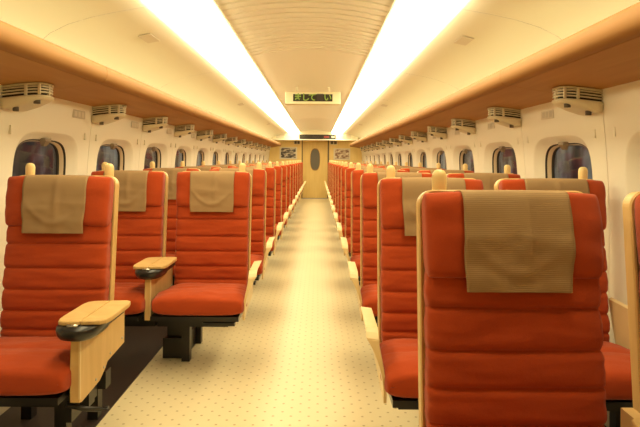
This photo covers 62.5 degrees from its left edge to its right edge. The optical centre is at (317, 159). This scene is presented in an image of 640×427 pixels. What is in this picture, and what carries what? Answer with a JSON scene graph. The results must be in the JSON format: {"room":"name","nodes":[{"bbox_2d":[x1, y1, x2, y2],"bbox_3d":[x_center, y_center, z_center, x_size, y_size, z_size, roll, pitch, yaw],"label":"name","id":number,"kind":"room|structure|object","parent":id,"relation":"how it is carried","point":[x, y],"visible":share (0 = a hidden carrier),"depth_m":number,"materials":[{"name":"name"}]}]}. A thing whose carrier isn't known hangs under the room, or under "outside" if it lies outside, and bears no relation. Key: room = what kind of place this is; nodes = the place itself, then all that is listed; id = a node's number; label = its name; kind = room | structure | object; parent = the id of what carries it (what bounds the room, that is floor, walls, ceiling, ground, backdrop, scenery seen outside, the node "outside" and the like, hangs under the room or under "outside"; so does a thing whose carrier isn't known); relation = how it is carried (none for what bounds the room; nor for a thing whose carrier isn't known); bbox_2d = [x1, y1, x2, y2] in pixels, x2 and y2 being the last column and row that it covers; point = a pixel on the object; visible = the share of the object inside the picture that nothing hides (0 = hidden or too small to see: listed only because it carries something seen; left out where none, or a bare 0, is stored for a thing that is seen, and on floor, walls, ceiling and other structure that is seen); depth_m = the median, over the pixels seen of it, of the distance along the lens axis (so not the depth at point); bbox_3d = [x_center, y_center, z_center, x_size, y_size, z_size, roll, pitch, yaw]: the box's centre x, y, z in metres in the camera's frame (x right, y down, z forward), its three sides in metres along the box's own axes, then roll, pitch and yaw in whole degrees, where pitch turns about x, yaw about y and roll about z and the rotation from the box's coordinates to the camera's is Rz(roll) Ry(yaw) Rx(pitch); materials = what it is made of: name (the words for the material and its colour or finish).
{"room":"train carriage","nodes":[
{"label":"train carriage","id":0,"kind":"room"},
{"bbox_2d":[0,85,269,336],"bbox_3d":[-1.603,0.439,7.830,0.101,1.630,18.491,0,0,0],"label":"wall","id":1,"kind":"structure","parent":0,"point":[54,120],"depth_m":3.55,"materials":[{"name":"white plastic"}]},
{"bbox_2d":[0,82,53,111],"bbox_3d":[-1.458,-0.313,2.683,0.191,0.145,0.215,0,0,0],"label":"air vent","id":2,"kind":"object","parent":1,"relation":"in","point":[22,97],"visible":1,"depth_m":2.60,"materials":[{"name":"beige"}]},
{"bbox_2d":[8,125,85,174],"bbox_3d":[-1.626,0.119,3.120,0.120,0.591,0.870,0,0,0],"label":"window","id":3,"kind":"structure","parent":1,"relation":"in","point":[58,147],"depth_m":3.36,"materials":[{"name":"white plastic"}]},
{"bbox_2d":[73,109,84,118],"bbox_3d":[-1.554,-0.294,3.432,0.006,0.052,0.170,0,0,0],"label":"plate","id":4,"kind":"object","parent":1,"relation":"attached to","point":[76,113],"visible":1,"depth_m":3.42,"materials":[{"name":"beige"}]},
{"bbox_2d":[75,111,83,117],"bbox_3d":[-1.552,-0.294,3.429,0.001,0.036,0.135,0,0,0],"label":"print","id":5,"kind":"object","parent":4,"relation":"attached to","point":[78,114],"depth_m":3.43,"materials":[{"name":"beige"}]},
{"bbox_2d":[92,104,126,124],"bbox_3d":[-1.458,-0.313,3.723,0.191,0.145,0.215,0,0,0],"label":"air vent","id":6,"kind":"object","parent":1,"relation":"in","point":[105,114],"visible":1,"depth_m":3.64,"materials":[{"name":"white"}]},
{"bbox_2d":[95,135,138,169],"bbox_3d":[-1.626,0.119,4.160,0.120,0.591,0.870,0,0,0],"label":"window","id":7,"kind":"structure","parent":1,"relation":"in","point":[121,157],"depth_m":4.41,"materials":[{"name":"white plastic"}]},
{"bbox_2d":[0,20,281,146],"bbox_3d":[-1.349,-0.436,7.893,0.409,0.148,17.286,0,0,0],"label":"luggage rack","id":8,"kind":"object","parent":1,"relation":"attached to","point":[25,57],"visible":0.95,"depth_m":2.93,"materials":[{"name":"brown wood"}]},
{"bbox_2d":[142,117,167,132],"bbox_3d":[-1.458,-0.313,4.763,0.191,0.145,0.215,0,0,0],"label":"air vent","id":9,"kind":"object","parent":1,"relation":"in","point":[152,124],"visible":1,"depth_m":4.67,"materials":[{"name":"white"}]},
{"bbox_2d":[144,140,171,167],"bbox_3d":[-1.626,0.119,5.200,0.120,0.591,0.870,0,0,0],"label":"window","id":10,"kind":"structure","parent":1,"relation":"in","point":[156,150],"depth_m":5.45,"materials":[{"name":"white plastic"}]},
{"bbox_2d":[174,124,194,136],"bbox_3d":[-1.458,-0.313,5.803,0.191,0.145,0.215,0,0,0],"label":"air vent","id":11,"kind":"object","parent":1,"relation":"in","point":[181,130],"visible":1,"depth_m":5.71,"materials":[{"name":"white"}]},
{"bbox_2d":[175,144,194,165],"bbox_3d":[-1.626,0.119,6.240,0.120,0.591,0.870,0,0,0],"label":"window","id":12,"kind":"structure","parent":1,"relation":"in","point":[182,151],"depth_m":6.48,"materials":[{"name":"white plastic"}]},
{"bbox_2d":[196,130,212,140],"bbox_3d":[-1.458,-0.313,6.843,0.191,0.145,0.215,0,0,0],"label":"air vent","id":13,"kind":"object","parent":1,"relation":"in","point":[201,135],"visible":1,"depth_m":6.75,"materials":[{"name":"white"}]},
{"bbox_2d":[213,134,226,142],"bbox_3d":[-1.458,-0.313,7.883,0.191,0.145,0.215,0,0,0],"label":"air vent","id":14,"kind":"object","parent":1,"relation":"in","point":[217,138],"visible":1,"depth_m":7.79,"materials":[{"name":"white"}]},
{"bbox_2d":[225,137,237,144],"bbox_3d":[-1.458,-0.313,8.923,0.191,0.145,0.215,0,0,0],"label":"air vent","id":15,"kind":"object","parent":1,"relation":"in","point":[230,140],"visible":0.97,"depth_m":8.84,"materials":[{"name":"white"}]},
{"bbox_2d":[235,139,245,146],"bbox_3d":[-1.458,-0.313,9.963,0.191,0.145,0.215,0,0,0],"label":"air vent","id":16,"kind":"object","parent":1,"relation":"in","point":[238,143],"visible":0.9,"depth_m":9.88,"materials":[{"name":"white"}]},
{"bbox_2d":[96,198,418,426],"bbox_3d":[-0.090,1.289,8.153,3.120,0.050,17.806,0,0,0],"label":"floor","id":17,"kind":"structure","parent":0,"point":[301,354],"depth_m":3.23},
{"bbox_2d":[0,325,166,426],"bbox_3d":[-1.327,1.258,8.153,0.564,0.016,17.806,0,0,0],"label":"carpet","id":18,"kind":"structure","parent":17,"relation":"on","point":[140,345],"depth_m":3.10,"materials":[{"name":"black carpet"}]},
{"bbox_2d":[0,163,130,426],"bbox_3d":[-1.192,0.636,2.299,0.742,1.234,0.652,0,0,0],"label":"seat","id":19,"kind":"object","parent":18,"relation":"on","point":[61,320],"visible":1,"depth_m":2.45,"materials":[{"name":"red fabric"}]},
{"bbox_2d":[0,336,70,395],"bbox_3d":[-1.241,0.840,2.193,0.584,0.151,0.441,0,0,0],"label":"seat cushion","id":20,"kind":"object","parent":19,"relation":"on","point":[29,365],"depth_m":2.02,"materials":[{"name":"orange fabric"}]},
{"bbox_2d":[56,321,110,341],"bbox_3d":[-0.937,0.671,2.118,0.167,0.054,0.275,0,0,0],"label":"tray","id":21,"kind":"object","parent":19,"relation":"on","point":[77,331],"depth_m":2.02,"materials":[{"name":"black plastic"}]},
{"bbox_2d":[91,162,176,325],"bbox_3d":[-1.232,0.635,3.338,0.673,1.234,0.653,0,0,0],"label":"seat","id":22,"kind":"object","parent":18,"relation":"on","point":[143,270],"visible":0.56,"depth_m":3.49,"materials":[{"name":"red fabric"}]},
{"bbox_2d":[114,282,144,314],"bbox_3d":[-1.274,0.841,3.233,0.540,0.149,0.442,0,0,0],"label":"seat cushion","id":23,"kind":"object","parent":22,"relation":"on","point":[134,292],"depth_m":3.07,"materials":[{"name":"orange fabric"}]},
{"bbox_2d":[135,267,168,279],"bbox_3d":[-0.993,0.671,3.158,0.167,0.054,0.275,0,0,0],"label":"tray","id":24,"kind":"object","parent":22,"relation":"on","point":[145,273],"depth_m":3.06,"materials":[{"name":"black plastic"}]},
{"bbox_2d":[143,161,200,284],"bbox_3d":[-1.232,0.635,4.378,0.673,1.234,0.653,0,0,0],"label":"seat","id":25,"kind":"object","parent":18,"relation":"on","point":[172,172],"visible":0.18,"depth_m":4.54,"materials":[{"name":"red fabric"}]},
{"bbox_2d":[166,254,174,274],"bbox_3d":[-1.274,0.839,4.272,0.540,0.152,0.442,0,0,0],"label":"seat cushion","id":26,"kind":"object","parent":25,"relation":"on","point":[167,255],"depth_m":4.18,"materials":[{"name":"orange fabric"}]},
{"bbox_2d":[175,161,220,170],"bbox_3d":[-1.232,0.635,5.418,0.673,1.234,0.653,0,0,0],"label":"seat","id":27,"kind":"object","parent":18,"relation":"on","point":[182,164],"visible":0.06,"depth_m":5.62,"materials":[{"name":"fabric"}]},
{"bbox_2d":[200,161,235,167],"bbox_3d":[-1.232,0.635,6.458,0.673,1.234,0.653,0,0,0],"label":"seat","id":28,"kind":"object","parent":18,"relation":"on","point":[203,162],"visible":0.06,"depth_m":6.66,"materials":[{"name":"brown wood"}]},
{"bbox_2d":[150,163,261,361],"bbox_3d":[-0.667,0.641,3.338,0.618,1.238,0.653,0,0,0],"label":"seat","id":29,"kind":"object","parent":17,"relation":"on","point":[214,277],"visible":1,"depth_m":3.49,"materials":[{"name":"red fabric"}]},
{"bbox_2d":[151,283,246,315],"bbox_3d":[-0.695,0.845,3.233,0.540,0.149,0.442,0,0,0],"label":"seat cushion","id":30,"kind":"object","parent":29,"relation":"on","point":[180,299],"depth_m":3.03,"materials":[{"name":"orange fabric"}]},
{"bbox_2d":[209,162,274,284],"bbox_3d":[-0.667,0.641,4.378,0.618,1.238,0.653,0,0,0],"label":"seat","id":31,"kind":"object","parent":17,"relation":"on","point":[259,175],"visible":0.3,"depth_m":4.54,"materials":[{"name":"red fabric"}]},
{"bbox_2d":[250,254,264,274],"bbox_3d":[-0.695,0.843,4.272,0.540,0.152,0.442,0,0,0],"label":"seat cushion","id":32,"kind":"object","parent":31,"relation":"on","point":[254,257],"depth_m":4.12,"materials":[{"name":"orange fabric"}]},
{"bbox_2d":[230,162,282,255],"bbox_3d":[-0.667,0.641,5.418,0.618,1.238,0.653,0,0,0],"label":"seat","id":33,"kind":"object","parent":17,"relation":"on","point":[271,172],"visible":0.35,"depth_m":5.59,"materials":[{"name":"red fabric"}]},
{"bbox_2d":[265,236,274,251],"bbox_3d":[-0.695,0.845,5.313,0.540,0.150,0.441,0,0,0],"label":"seat cushion","id":34,"kind":"object","parent":33,"relation":"on","point":[267,237],"depth_m":5.13,"materials":[{"name":"orange fabric"}]},
{"bbox_2d":[246,161,288,239],"bbox_3d":[-0.667,0.641,6.458,0.618,1.238,0.653,0,0,0],"label":"seat","id":35,"kind":"object","parent":17,"relation":"on","point":[278,208],"visible":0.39,"depth_m":6.63,"materials":[{"name":"fabric"}]},
{"bbox_2d":[253,161,292,227],"bbox_3d":[-0.667,0.641,7.498,0.618,1.238,0.653,0,0,0],"label":"seat","id":36,"kind":"object","parent":17,"relation":"on","point":[284,167],"visible":0.23,"depth_m":7.67,"materials":[{"name":"fabric"}]},
{"bbox_2d":[262,161,295,218],"bbox_3d":[-0.667,0.641,8.539,0.618,1.238,0.653,0,0,0],"label":"seat","id":37,"kind":"object","parent":17,"relation":"on","point":[286,164],"visible":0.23,"depth_m":8.72,"materials":[{"name":"fabric"}]},
{"bbox_2d":[273,161,299,205],"bbox_3d":[-0.667,0.641,10.618,0.618,1.238,0.653,0,0,0],"label":"seat","id":38,"kind":"object","parent":17,"relation":"on","point":[294,165],"visible":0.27,"depth_m":10.80,"materials":[{"name":"brown wood"}]},
{"bbox_2d":[289,161,297,212],"bbox_3d":[-0.667,0.641,9.578,0.618,1.238,0.653,0,0,0],"label":"seat","id":39,"kind":"object","parent":17,"relation":"on","point":[290,164],"visible":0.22,"depth_m":9.75,"materials":[{"name":"fabric"}]},
{"bbox_2d":[284,160,303,194],"bbox_3d":[-0.667,0.641,13.738,0.618,1.238,0.653,0,0,0],"label":"seat","id":40,"kind":"object","parent":17,"relation":"on","point":[298,160],"visible":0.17,"depth_m":13.93,"materials":[{"name":"fabric"}]},
{"bbox_2d":[294,161,301,200],"bbox_3d":[-0.667,0.641,11.659,0.618,1.238,0.653,0,0,0],"label":"seat","id":41,"kind":"object","parent":17,"relation":"on","point":[294,161],"visible":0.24,"depth_m":11.85,"materials":[{"name":"fabric"}]},
{"bbox_2d":[327,161,335,199],"bbox_3d":[0.496,0.650,10.618,0.619,1.238,0.654,0,0,0],"label":"seat","id":42,"kind":"object","parent":17,"relation":"on","point":[328,193],"visible":0.18,"depth_m":10.81,"materials":[{"name":"fabric"}]},
{"bbox_2d":[328,161,355,212],"bbox_3d":[0.496,0.650,9.578,0.618,1.238,0.653,0,0,0],"label":"seat","id":43,"kind":"object","parent":17,"relation":"on","point":[336,161],"visible":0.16,"depth_m":9.77,"materials":[{"name":"brown wood"}]},
{"bbox_2d":[331,162,362,227],"bbox_3d":[0.496,0.650,7.498,0.619,1.238,0.654,0,0,0],"label":"seat","id":44,"kind":"object","parent":17,"relation":"on","point":[342,163],"visible":0.2,"depth_m":7.67,"materials":[{"name":"red fabric"}]},
{"bbox_2d":[330,161,364,213],"bbox_3d":[0.496,0.650,8.539,0.618,1.238,0.653,0,0,0],"label":"seat","id":45,"kind":"object","parent":17,"relation":"on","point":[339,162],"visible":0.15,"depth_m":8.72,"materials":[{"name":"red fabric"}]},
{"bbox_2d":[333,162,379,239],"bbox_3d":[0.496,0.650,6.458,0.618,1.238,0.653,0,0,0],"label":"seat","id":46,"kind":"object","parent":17,"relation":"on","point":[343,169],"visible":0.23,"depth_m":6.63,"materials":[{"name":"fabric"}]},
{"bbox_2d":[336,162,386,258],"bbox_3d":[0.496,0.650,5.418,0.618,1.238,0.653,0,0,0],"label":"seat","id":47,"kind":"object","parent":17,"relation":"on","point":[350,169],"visible":0.2,"depth_m":5.59,"materials":[{"name":"red fabric"}]},
{"bbox_2d":[346,237,350,252],"bbox_3d":[0.521,0.853,5.313,0.540,0.150,0.441,0,0,0],"label":"seat cushion","id":48,"kind":"object","parent":47,"relation":"on","point":[348,238],"depth_m":5.11,"materials":[{"name":"orange fabric"}]},
{"bbox_2d":[341,163,407,285],"bbox_3d":[0.496,0.650,4.378,0.619,1.238,0.654,0,0,0],"label":"seat","id":49,"kind":"object","parent":17,"relation":"on","point":[356,174],"visible":0.24,"depth_m":4.55,"materials":[{"name":"red fabric"}]},
{"bbox_2d":[350,255,359,275],"bbox_3d":[0.521,0.852,4.272,0.540,0.152,0.442,0,0,0],"label":"seat cushion","id":50,"kind":"object","parent":49,"relation":"on","point":[356,258],"depth_m":4.13,"materials":[{"name":"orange fabric"}]},
{"bbox_2d":[347,164,431,326],"bbox_3d":[0.496,0.650,3.338,0.618,1.238,0.653,0,0,0],"label":"seat","id":51,"kind":"object","parent":17,"relation":"on","point":[367,292],"visible":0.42,"depth_m":3.51,"materials":[{"name":"red fabric"}]},
{"bbox_2d":[360,284,377,315],"bbox_3d":[0.521,0.853,3.233,0.540,0.149,0.442,0,0,0],"label":"seat cushion","id":52,"kind":"object","parent":51,"relation":"on","point":[369,292],"depth_m":3.06,"materials":[{"name":"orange fabric"}]},
{"bbox_2d":[361,166,483,409],"bbox_3d":[0.496,0.650,2.299,0.618,1.238,0.653,0,0,0],"label":"seat","id":53,"kind":"object","parent":17,"relation":"on","point":[394,343],"visible":0.5,"depth_m":2.45,"materials":[{"name":"red fabric"}]},
{"bbox_2d":[380,338,418,397],"bbox_3d":[0.521,0.853,2.193,0.540,0.150,0.441,0,0,0],"label":"seat cushion","id":54,"kind":"object","parent":53,"relation":"on","point":[399,357],"depth_m":2.03,"materials":[{"name":"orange fabric"}]},
{"bbox_2d":[395,170,606,426],"bbox_3d":[0.496,0.650,1.258,0.619,1.238,0.654,0,0,0],"label":"seat","id":55,"kind":"object","parent":17,"relation":"on","point":[510,325],"visible":1,"depth_m":1.42,"materials":[{"name":"red fabric"}]},
{"bbox_3d":[1.147,1.275,8.153,0.564,0.016,17.806,0,0,0],"label":"trim","id":56,"kind":"structure","parent":17,"relation":"on","visible":0},
{"bbox_2d":[395,162,424,169],"bbox_3d":[1.061,0.652,6.458,0.673,1.234,0.653,0,0,0],"label":"seat","id":57,"kind":"object","parent":56,"relation":"on","point":[419,163],"visible":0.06,"depth_m":6.65,"materials":[{"name":"brown wood"}]},
{"bbox_2d":[399,163,444,172],"bbox_3d":[1.061,0.652,5.418,0.673,1.234,0.653,0,0,0],"label":"seat","id":58,"kind":"object","parent":56,"relation":"on","point":[438,166],"visible":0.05,"depth_m":5.61,"materials":[{"name":"brown wood"}]},
{"bbox_2d":[417,164,473,173],"bbox_3d":[1.049,0.651,4.378,0.650,1.234,0.653,0,0,0],"label":"seat","id":59,"kind":"object","parent":56,"relation":"on","point":[465,166],"visible":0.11,"depth_m":4.58,"materials":[{"name":"brown wood"}]},
{"bbox_2d":[446,165,520,189],"bbox_3d":[1.061,0.652,3.338,0.673,1.234,0.653,0,0,0],"label":"seat","id":60,"kind":"object","parent":56,"relation":"on","point":[488,179],"visible":0.09,"depth_m":3.52,"materials":[{"name":"fabric"}]},
{"bbox_2d":[494,167,632,426],"bbox_3d":[1.061,0.652,2.299,0.673,1.234,0.653,0,0,0],"label":"seat","id":61,"kind":"object","parent":56,"relation":"on","point":[617,364],"visible":0.27,"depth_m":2.43,"materials":[{"name":"red fabric"}]},
{"bbox_2d":[601,341,632,399],"bbox_3d":[1.100,0.857,2.193,0.540,0.150,0.441,0,0,0],"label":"seat cushion","id":62,"kind":"object","parent":61,"relation":"on","point":[617,364],"depth_m":2.00,"materials":[{"name":"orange fabric"}]},
{"bbox_2d":[620,192,639,426],"bbox_3d":[1.085,0.652,1.258,0.650,1.234,0.653,0,0,0],"label":"seat","id":63,"kind":"object","parent":56,"relation":"on","point":[630,417],"visible":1,"depth_m":1.51,"materials":[{"name":"brown wood"}]},
{"bbox_2d":[216,0,398,131],"bbox_3d":[-0.075,-0.912,8.155,1.120,0.130,17.810,0,0,0],"label":"ceiling","id":64,"kind":"structure","parent":0,"point":[307,45],"depth_m":4.03,"materials":[{"name":"white plastic"}]},
{"bbox_2d":[143,0,299,133],"bbox_3d":[-0.750,-0.841,7.867,0.380,0.098,17.234,0,0,0],"label":"ceiling light","id":65,"kind":"object","parent":64,"relation":"attached to","point":[202,23],"visible":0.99,"depth_m":3.70,"materials":[{"name":"white plastic"}]},
{"bbox_2d":[143,0,215,18],"bbox_3d":[-0.750,-0.823,1.940,0.348,0.062,2.078,0,0,0],"label":"diffuser","id":66,"kind":"object","parent":65,"relation":"attached to","point":[172,9],"depth_m":2.81,"materials":[{"name":"white plastic"}]},
{"bbox_2d":[160,9,257,76],"bbox_3d":[-0.750,-0.823,4.020,0.348,0.062,2.078,0,0,0],"label":"diffuser","id":67,"kind":"object","parent":65,"relation":"attached to","point":[213,35],"depth_m":3.62,"materials":[{"name":"white plastic"}]},
{"bbox_2d":[225,71,274,100],"bbox_3d":[-0.750,-0.823,6.100,0.348,0.062,2.078,0,0,0],"label":"diffuser","id":68,"kind":"object","parent":65,"relation":"attached to","point":[256,86],"depth_m":5.81,"materials":[{"name":"white plastic"}]},
{"bbox_2d":[253,97,284,113],"bbox_3d":[-0.750,-0.823,8.180,0.348,0.062,2.078,0,0,0],"label":"diffuser","id":69,"kind":"object","parent":65,"relation":"attached to","point":[274,106],"depth_m":7.96,"materials":[{"name":"white"}]},
{"bbox_2d":[267,111,290,122],"bbox_3d":[-0.750,-0.823,10.260,0.348,0.062,2.078,0,0,0],"label":"diffuser","id":70,"kind":"object","parent":65,"relation":"attached to","point":[284,117],"depth_m":10.13,"materials":[{"name":"white"}]},
{"bbox_2d":[277,120,294,127],"bbox_3d":[-0.750,-0.823,12.340,0.348,0.062,2.078,0,0,0],"label":"diffuser","id":71,"kind":"object","parent":65,"relation":"attached to","point":[291,124],"depth_m":12.08,"materials":[{"name":"white"}]},
{"bbox_2d":[284,126,297,131],"bbox_3d":[-0.750,-0.823,14.420,0.348,0.062,2.078,0,0,0],"label":"diffuser","id":72,"kind":"object","parent":65,"relation":"attached to","point":[295,129],"depth_m":14.23,"materials":[{"name":"white"}]},
{"bbox_2d":[285,87,340,105],"bbox_3d":[-0.064,-0.809,6.625,0.690,0.243,0.169,0,0,0],"label":"sign","id":73,"kind":"object","parent":64,"relation":"hanging from","point":[328,98],"visible":0.99,"depth_m":6.55,"materials":[{"name":"beige"}]},
{"bbox_2d":[331,0,465,133],"bbox_3d":[0.600,-0.832,7.867,0.380,0.098,17.234,0,0,0],"label":"ceiling light","id":74,"kind":"object","parent":64,"relation":"attached to","point":[397,41],"visible":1,"depth_m":3.66,"materials":[{"name":"white plastic"}]},
{"bbox_2d":[333,127,346,132],"bbox_3d":[0.600,-0.814,14.420,0.348,0.062,2.078,0,0,0],"label":"diffuser","id":75,"kind":"object","parent":74,"relation":"attached to","point":[336,130],"depth_m":14.29,"materials":[{"name":"white"}]},
{"bbox_2d":[335,121,350,128],"bbox_3d":[0.600,-0.814,12.340,0.348,0.062,2.078,0,0,0],"label":"diffuser","id":76,"kind":"object","parent":74,"relation":"attached to","point":[339,125],"depth_m":12.25,"materials":[{"name":"white"}]},
{"bbox_2d":[338,111,359,122],"bbox_3d":[0.600,-0.814,10.260,0.348,0.062,2.078,0,0,0],"label":"diffuser","id":77,"kind":"object","parent":74,"relation":"attached to","point":[343,118],"depth_m":10.06,"materials":[{"name":"white"}]},
{"bbox_2d":[343,97,371,114],"bbox_3d":[0.600,-0.814,8.180,0.348,0.062,2.078,0,0,0],"label":"diffuser","id":78,"kind":"object","parent":74,"relation":"attached to","point":[351,107],"depth_m":7.95,"materials":[{"name":"white"}]},
{"bbox_2d":[350,72,394,101],"bbox_3d":[0.600,-0.814,6.100,0.348,0.062,2.078,0,0,0],"label":"diffuser","id":79,"kind":"object","parent":74,"relation":"attached to","point":[365,88],"depth_m":5.82,"materials":[{"name":"white plastic"}]},
{"bbox_2d":[362,10,448,77],"bbox_3d":[0.600,-0.814,4.020,0.348,0.062,2.078,0,0,0],"label":"diffuser","id":80,"kind":"object","parent":74,"relation":"attached to","point":[398,40],"depth_m":3.62,"materials":[{"name":"white plastic"}]},
{"bbox_2d":[394,0,465,20],"bbox_3d":[0.600,-0.814,1.940,0.348,0.062,2.078,0,0,0],"label":"diffuser","id":81,"kind":"object","parent":74,"relation":"attached to","point":[408,10],"depth_m":2.79,"materials":[{"name":"white plastic"}]},
{"bbox_2d":[269,139,361,197],"bbox_3d":[-0.082,0.164,17.096,3.120,2.200,0.080,0,0,0],"label":"wall","id":82,"kind":"structure","parent":0,"point":[355,153],"depth_m":17.05,"materials":[{"name":"brown wood"}]},
{"bbox_2d":[0,0,287,138],"bbox_3d":[-1.254,-0.634,8.164,0.665,0.460,17.824,0,0,0],"label":"ceiling panel","id":83,"kind":"object","parent":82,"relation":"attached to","point":[111,40],"depth_m":3.53,"materials":[{"name":"beige plastic"}]},
{"bbox_2d":[138,33,159,42],"bbox_3d":[-1.105,-0.792,3.450,0.080,0.021,0.200,0,0,0],"label":"plate","id":84,"kind":"object","parent":83,"relation":"attached to","point":[149,38],"visible":1,"depth_m":3.44,"materials":[{"name":"beige"}]},
{"bbox_2d":[280,147,296,158],"bbox_3d":[-0.960,-0.207,17.046,0.560,0.390,0.018,0,0,0],"label":"poster","id":85,"kind":"object","parent":82,"relation":"attached to","point":[285,152],"visible":1,"depth_m":17.04,"materials":[{"name":"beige paper"}]},
{"bbox_2d":[271,130,357,138],"bbox_3d":[-0.101,-0.778,16.775,2.710,0.315,0.582,0,0,0],"label":"trim","id":86,"kind":"structure","parent":82,"relation":"attached to","point":[312,132],"depth_m":16.48,"materials":[{"name":"beige"}]},
{"bbox_2d":[272,139,357,140],"bbox_3d":[-0.102,-0.618,16.499,2.730,0.035,0.070,0,0,0],"label":"trim","id":87,"kind":"structure","parent":82,"relation":"attached to","point":[272,139],"depth_m":16.46,"materials":[{"name":"white"}]},
{"bbox_2d":[302,140,327,197],"bbox_3d":[-0.096,0.317,17.097,0.809,1.871,0.038,0,0,0],"label":"door","id":88,"kind":"structure","parent":82,"relation":"in","point":[315,152],"depth_m":17.09,"materials":[{"name":"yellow wood"}]},
{"bbox_2d":[301,140,328,198],"bbox_3d":[-0.087,0.312,17.098,0.887,1.905,0.096,0,0,0],"label":"trim","id":89,"kind":"structure","parent":82,"relation":"attached to","point":[302,140],"depth_m":17.05,"materials":[{"name":"brown"}]},
{"bbox_2d":[299,134,335,138],"bbox_3d":[-0.016,-0.705,16.475,1.140,0.150,0.018,0,0,0],"label":"display","id":90,"kind":"object","parent":82,"relation":"attached to","point":[301,136],"visible":1,"depth_m":16.47,"materials":[{"name":"black"}]},
{"bbox_2d":[334,148,349,159],"bbox_3d":[0.773,-0.175,17.046,0.535,0.370,0.018,0,0,0],"label":"notice","id":91,"kind":"object","parent":82,"relation":"attached to","point":[339,153],"visible":1,"depth_m":17.04,"materials":[{"name":"beige"}]},
{"bbox_2d":[454,36,473,45],"bbox_3d":[0.955,-0.777,3.450,0.080,0.021,0.200,0,0,0],"label":"plate","id":92,"kind":"object","parent":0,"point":[463,40],"visible":1,"depth_m":3.44,"materials":[{"name":"beige"}]},
{"bbox_2d":[343,0,639,138],"bbox_3d":[1.101,-0.617,8.164,0.665,0.460,17.824,0,0,0],"label":"ceiling","id":93,"kind":"structure","parent":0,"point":[498,43],"depth_m":3.42,"materials":[{"name":"beige plastic"}]},
{"bbox_2d":[361,80,639,343],"bbox_3d":[1.435,0.460,7.830,0.101,1.630,18.491,0,0,0],"label":"wall","id":94,"kind":"structure","parent":0,"point":[615,160],"depth_m":2.75,"materials":[{"name":"white plastic"}]},
{"bbox_2d":[389,138,400,145],"bbox_3d":[1.301,-0.293,8.923,0.191,0.145,0.215,0,0,0],"label":"air vent","id":95,"kind":"object","parent":94,"relation":"in","point":[395,141],"visible":0.94,"depth_m":8.84,"materials":[{"name":"brown"}]},
{"bbox_2d":[398,135,412,144],"bbox_3d":[1.301,-0.293,7.883,0.191,0.145,0.215,0,0,0],"label":"air vent","id":96,"kind":"object","parent":94,"relation":"in","point":[403,138],"visible":0.98,"depth_m":7.79,"materials":[{"name":"brown"}]},
{"bbox_2d":[411,131,426,141],"bbox_3d":[1.301,-0.293,6.843,0.191,0.145,0.215,0,0,0],"label":"air vent","id":97,"kind":"object","parent":94,"relation":"in","point":[420,136],"visible":1,"depth_m":6.75,"materials":[{"name":"brown"}]},
{"bbox_2d":[427,126,446,138],"bbox_3d":[1.301,-0.293,5.803,0.191,0.145,0.215,0,0,0],"label":"air vent","id":98,"kind":"object","parent":94,"relation":"in","point":[439,132],"visible":1,"depth_m":5.71,"materials":[{"name":"brown"}]},
{"bbox_2d":[429,147,446,163],"bbox_3d":[1.465,0.141,6.240,0.114,0.591,0.870,0,0,0],"label":"window","id":99,"kind":"structure","parent":94,"relation":"in","point":[439,153],"depth_m":6.48,"materials":[{"name":"white plastic"}]},
{"bbox_2d":[450,145,474,169],"bbox_3d":[1.465,0.141,5.200,0.114,0.591,0.870,0,0,0],"label":"window","id":100,"kind":"structure","parent":94,"relation":"in","point":[463,152],"depth_m":5.45,"materials":[{"name":"white plastic"}]},
{"bbox_2d":[451,119,475,134],"bbox_3d":[1.301,-0.293,4.763,0.191,0.145,0.215,0,0,0],"label":"air vent","id":101,"kind":"object","parent":94,"relation":"in","point":[467,127],"visible":1,"depth_m":4.67,"materials":[{"name":"brown"}]},
{"bbox_2d":[350,2,639,147],"bbox_3d":[1.192,-0.419,7.893,0.409,0.148,17.286,0,0,0],"label":"luggage rack","id":102,"kind":"object","parent":94,"relation":"attached to","point":[604,54],"visible":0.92,"depth_m":2.49,"materials":[{"name":"brown wood"}]},
{"bbox_2d":[480,138,517,172],"bbox_3d":[1.465,0.141,4.160,0.114,0.591,0.870,0,0,0],"label":"window","id":103,"kind":"structure","parent":94,"relation":"in","point":[495,158],"depth_m":4.41,"materials":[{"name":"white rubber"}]},
{"bbox_2d":[487,107,520,127],"bbox_3d":[1.301,-0.293,3.723,0.191,0.145,0.215,0,0,0],"label":"air vent","id":104,"kind":"object","parent":94,"relation":"in","point":[507,117],"visible":1,"depth_m":3.63,"materials":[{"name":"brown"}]},
{"bbox_2d":[541,109,553,119],"bbox_3d":[1.396,-0.273,3.214,0.006,0.052,0.170,0,0,0],"label":"plate","id":105,"kind":"object","parent":94,"relation":"attached to","point":[548,114],"visible":1,"depth_m":3.20,"materials":[{"name":"beige"}]},
{"bbox_2d":[542,111,551,117],"bbox_3d":[1.394,-0.273,3.211,0.001,0.036,0.135,0,0,0],"label":"print","id":106,"kind":"object","parent":105,"relation":"attached to","point":[545,114],"depth_m":3.21,"materials":[{"name":"beige"}]},
{"bbox_2d":[527,129,595,177],"bbox_3d":[1.465,0.141,3.120,0.114,0.591,0.870,0,0,0],"label":"window","id":107,"kind":"structure","parent":94,"relation":"in","point":[551,152],"depth_m":3.36,"materials":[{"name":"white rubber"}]},
{"bbox_2d":[551,86,603,115],"bbox_3d":[1.301,-0.293,2.683,0.191,0.145,0.215,0,0,0],"label":"air vent","id":108,"kind":"object","parent":94,"relation":"in","point":[583,101],"visible":1,"depth_m":2.60,"materials":[{"name":"beige"}]},
{"label":"outside","id":109,"kind":"structure","parent":0,"visible":0},
{"bbox_2d":[12,16,242,175],"bbox_3d":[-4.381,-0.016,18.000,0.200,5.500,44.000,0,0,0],"label":"windows","id":110,"kind":"structure","parent":109,"point":[43,158],"depth_m":8.37,"materials":[{"name":"glass"}]},
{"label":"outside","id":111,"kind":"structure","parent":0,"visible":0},
{"bbox_2d":[401,23,592,178],"bbox_3d":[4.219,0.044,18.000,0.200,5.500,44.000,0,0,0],"label":"window panes","id":112,"kind":"structure","parent":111,"point":[567,163],"depth_m":8.91,"materials":[{"name":"glass"}]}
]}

